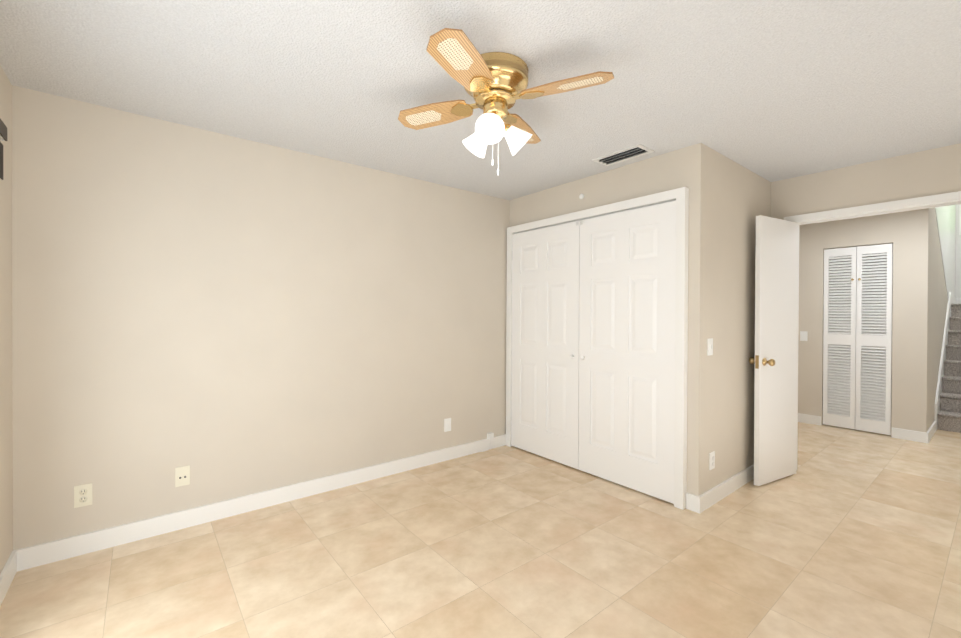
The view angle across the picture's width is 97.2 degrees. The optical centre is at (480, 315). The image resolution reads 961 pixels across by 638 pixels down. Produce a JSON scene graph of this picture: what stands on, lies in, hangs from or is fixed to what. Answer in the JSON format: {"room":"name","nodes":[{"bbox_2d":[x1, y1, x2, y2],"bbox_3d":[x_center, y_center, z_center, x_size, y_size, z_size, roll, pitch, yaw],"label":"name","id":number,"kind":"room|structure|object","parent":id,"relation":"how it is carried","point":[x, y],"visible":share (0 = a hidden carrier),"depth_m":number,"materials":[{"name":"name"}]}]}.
{"room":"empty bedroom","nodes":[
{"label":"empty bedroom","id":0,"kind":"room"},
{"bbox_2d":[0,65,12,573],"bbox_3d":[-1.213,0.081,0.631,0.100,2.440,3.750,0,0,-39],"label":"wall","id":1,"kind":"structure","parent":0,"point":[6,471],"depth_m":2.03,"materials":[{"name":"beige paint"}]},
{"bbox_2d":[0,119,6,179],"bbox_3d":[-1.325,-0.636,0.906,0.070,0.270,2.130,0,0,-39],"label":"window shade","id":2,"kind":"object","parent":1,"relation":"attached to","point":[3,132],"visible":1,"depth_m":1.71,"materials":[{"name":"grey"}]},
{"bbox_2d":[0,549,19,605],"bbox_3d":[-2.163,1.237,1.905,0.016,0.105,0.510,0,0,-39],"label":"baseboard","id":3,"kind":"structure","parent":1,"relation":"attached to","point":[12,565],"depth_m":2.01,"materials":[{"name":"white wood"}]},
{"bbox_2d":[12,85,509,549],"bbox_3d":[-0.541,0.067,3.641,4.920,2.440,0.100,0,0,-39],"label":"wall","id":4,"kind":"structure","parent":0,"point":[225,317],"depth_m":2.69,"materials":[{"name":"beige paint"}]},
{"bbox_2d":[74,483,91,507],"bbox_3d":[-2.147,0.973,2.288,0.072,0.115,0.008,0,0,-39],"label":"electrical outlet","id":5,"kind":"object","parent":4,"relation":"attached to","point":[82,495],"visible":1,"depth_m":2.29,"materials":[{"name":"beige plastic"}]},
{"bbox_2d":[175,465,189,486],"bbox_3d":[-1.803,0.973,2.562,0.072,0.115,0.012,0,0,-39],"label":"jack","id":6,"kind":"object","parent":4,"relation":"attached to","point":[182,476],"visible":1,"depth_m":2.56,"materials":[{"name":"beige plastic"}]},
{"bbox_2d":[20,434,505,570],"bbox_3d":[-1.032,1.235,3.183,3.380,0.105,0.016,0,0,-39],"label":"baseboard","id":7,"kind":"structure","parent":4,"relation":"attached to","point":[48,552],"depth_m":2.69,"materials":[{"name":"white wood"}]},
{"bbox_2d":[444,418,450,431],"bbox_3d":[-0.289,0.976,3.776,0.072,0.115,0.018,0,0,-39],"label":"jack","id":8,"kind":"object","parent":4,"relation":"attached to","point":[447,424],"visible":1,"depth_m":3.77,"materials":[{"name":"white plastic"}]},
{"bbox_2d":[482,432,493,451],"bbox_3d":[0.063,1.208,4.039,0.160,0.152,0.052,0,0,-39],"label":"outlet box","id":9,"kind":"object","parent":4,"relation":"attached to","point":[490,436],"visible":0.94,"depth_m":4.06,"materials":[{"name":"white plastic"}]},
{"bbox_2d":[0,422,960,637],"bbox_3d":[3.277,1.355,3.417,10.590,0.100,5.250,0,0,-39],"label":"floor","id":10,"kind":"structure","parent":0,"point":[842,532],"depth_m":2.22,"materials":[{"name":"tile"}]},
{"bbox_2d":[938,304,960,432],"bbox_3d":[6.584,0.574,5.289,2.650,1.472,0.995,0,0,-39],"label":"carpeted stairs","id":11,"kind":"structure","parent":10,"relation":"on","point":[949,415],"depth_m":5.15,"materials":[{"name":"carpet"}]},
{"bbox_2d":[0,0,960,199],"bbox_3d":[1.885,-1.185,2.276,6.990,0.100,5.250,0,0,-39],"label":"ceiling","id":12,"kind":"structure","parent":0,"point":[773,90],"depth_m":2.00,"materials":[{"name":"white paint"}]},
{"bbox_2d":[398,28,613,174],"bbox_3d":[0.070,-0.906,1.980,0.793,0.471,0.793,0,0,-20],"label":"ceiling fan","id":13,"kind":"object","parent":12,"relation":"hanging from","point":[495,84],"visible":1,"depth_m":1.88,"materials":[{"name":"gold metal"}]},
{"bbox_2d":[592,144,654,165],"bbox_3d":[1.012,-1.135,3.018,0.190,0.020,0.380,0,0,-39],"label":"ceiling vent","id":14,"kind":"object","parent":12,"relation":"in","point":[635,151],"visible":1,"depth_m":3.00,"materials":[{"name":"silver metal"}]},
{"bbox_2d":[509,147,685,226],"bbox_3d":[0.875,0.074,3.589,0.100,2.440,1.755,0,0,-39],"label":"wall","id":15,"kind":"structure","parent":0,"point":[658,174],"depth_m":3.35,"materials":[{"name":"beige paint"}]},
{"bbox_2d":[511,221,579,468],"bbox_3d":[0.561,0.244,3.840,0.072,2.069,0.816,0,0,-39],"label":"closet door","id":16,"kind":"structure","parent":15,"relation":"in","point":[545,340],"depth_m":3.80,"materials":[{"name":"white wood"}]},
{"bbox_2d":[506,187,688,509],"bbox_3d":[0.866,0.214,3.559,0.150,2.159,1.761,0,0,-39],"label":"door frame","id":17,"kind":"structure","parent":15,"relation":"attached to","point":[680,196],"depth_m":2.87,"materials":[{"name":"white wood"}]},
{"bbox_2d":[578,201,675,503],"bbox_3d":[1.075,0.250,3.201,0.072,2.069,0.816,0,0,-39],"label":"closet door","id":18,"kind":"structure","parent":15,"relation":"in","point":[627,344],"depth_m":3.16,"materials":[{"name":"white wood"}]},
{"bbox_2d":[686,143,770,495],"bbox_3d":[1.931,0.080,3.248,1.320,2.440,0.100,0,0,-39],"label":"wall","id":19,"kind":"structure","parent":0,"point":[729,200],"depth_m":3.00,"materials":[{"name":"beige paint"}]},
{"bbox_2d":[707,338,712,355],"bbox_3d":[1.570,0.214,2.883,0.072,0.115,0.018,0,0,-39],"label":"light switch","id":20,"kind":"object","parent":19,"relation":"attached to","point":[709,346],"visible":1,"depth_m":2.88,"materials":[{"name":"white plastic"}]},
{"bbox_2d":[709,451,714,469],"bbox_3d":[1.599,1.000,2.919,0.072,0.115,0.008,0,0,-39],"label":"electrical outlet","id":21,"kind":"object","parent":19,"relation":"attached to","point":[711,460],"visible":1,"depth_m":2.91,"materials":[{"name":"white plastic"}]},
{"bbox_2d":[692,464,753,513],"bbox_3d":[1.960,1.248,3.199,1.336,0.105,0.060,0,0,-39],"label":"baseboard","id":22,"kind":"structure","parent":19,"relation":"attached to","point":[700,503],"depth_m":2.99,"materials":[{"name":"white wood"}]},
{"bbox_2d":[798,210,914,431],"bbox_3d":[4.897,-0.691,4.027,0.100,4.000,4.000,0,0,-39],"label":"wall","id":23,"kind":"structure","parent":0,"point":[896,229],"depth_m":4.76,"materials":[{"name":"beige paint"}]},
{"bbox_2d":[800,331,807,340],"bbox_3d":[3.926,0.249,5.141,0.018,0.115,0.072,0,0,-39],"label":"light switch","id":24,"kind":"object","parent":23,"relation":"attached to","point":[803,335],"visible":1,"depth_m":5.14,"materials":[{"name":"white plastic"}]},
{"bbox_2d":[798,413,820,424],"bbox_3d":[3.824,1.245,5.270,0.016,0.105,0.666,0,0,-39],"label":"baseboard","id":25,"kind":"structure","parent":23,"relation":"attached to","point":[805,418],"depth_m":5.09,"materials":[{"name":"white wood"}]},
{"bbox_2d":[823,243,892,434],"bbox_3d":[4.242,0.255,4.783,0.062,2.065,0.583,0,0,-39],"label":"hall door","id":26,"kind":"structure","parent":23,"relation":"in","point":[857,412],"depth_m":4.76,"materials":[{"name":"white wood"}]},
{"bbox_2d":[828,253,892,403],"bbox_3d":[4.603,0.152,5.072,0.050,2.300,0.795,0,0,-39],"label":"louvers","id":27,"kind":"structure","parent":0,"point":[862,303],"depth_m":5.05,"materials":[{"name":"grey wood"}]},
{"bbox_2d":[771,143,960,219],"bbox_3d":[2.536,0.081,3.644,0.120,2.440,3.750,0,0,-39],"label":"wall","id":28,"kind":"structure","parent":0,"point":[935,171],"depth_m":3.12,"materials":[{"name":"beige paint"}]},
{"bbox_2d":[784,191,960,470],"bbox_3d":[2.971,0.244,3.103,0.156,2.122,1.234,0,0,-39],"label":"door frame","id":29,"kind":"structure","parent":28,"relation":"attached to","point":[954,198],"depth_m":3.14,"materials":[{"name":"white wood"}]},
{"bbox_2d":[749,215,797,485],"bbox_3d":[2.323,0.266,3.367,0.559,2.046,0.190,0,0,-39],"label":"bedroom door","id":30,"kind":"structure","parent":29,"relation":"attached to","point":[774,360],"depth_m":3.30,"materials":[{"name":"white wood"}]},
{"bbox_2d":[912,207,947,431],"bbox_3d":[5.957,-0.695,5.502,3.600,4.000,0.100,0,0,-39],"label":"wall","id":31,"kind":"structure","parent":0,"point":[930,301],"depth_m":4.41,"materials":[{"name":"beige paint"}]},
{"bbox_2d":[924,421,936,442],"bbox_3d":[4.880,1.253,4.579,0.796,0.105,0.016,0,0,-39],"label":"baseboard","id":32,"kind":"structure","parent":31,"relation":"attached to","point":[929,434],"depth_m":4.45,"materials":[{"name":"white wood"}]},
{"bbox_2d":[935,205,955,300],"bbox_3d":[6.175,-1.149,5.605,2.890,1.890,0.006,0,0,-39],"label":"wall","id":33,"kind":"structure","parent":31,"relation":"attached to","point":[946,219],"depth_m":5.73,"materials":[{"name":"white paint"}]},
{"bbox_2d":[934,292,957,429],"bbox_3d":[6.263,-0.319,5.671,2.730,3.250,0.025,0,0,-39],"label":"trim","id":34,"kind":"structure","parent":31,"relation":"attached to","point":[953,300],"depth_m":5.29,"materials":[{"name":"white wood"}]},
{"bbox_2d":[955,204,960,297],"bbox_3d":[7.672,-0.691,6.162,0.100,4.000,1.020,0,0,-39],"label":"wall","id":35,"kind":"structure","parent":0,"point":[958,266],"depth_m":6.50,"materials":[{"name":"paint"}]},
{"bbox_2d":[958,204,960,303],"bbox_3d":[7.638,-0.315,6.124,0.040,3.250,0.990,0,0,-39],"label":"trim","id":36,"kind":"structure","parent":35,"relation":"attached to","point":[959,299],"depth_m":6.48,"materials":[{"name":"white"}]}
]}

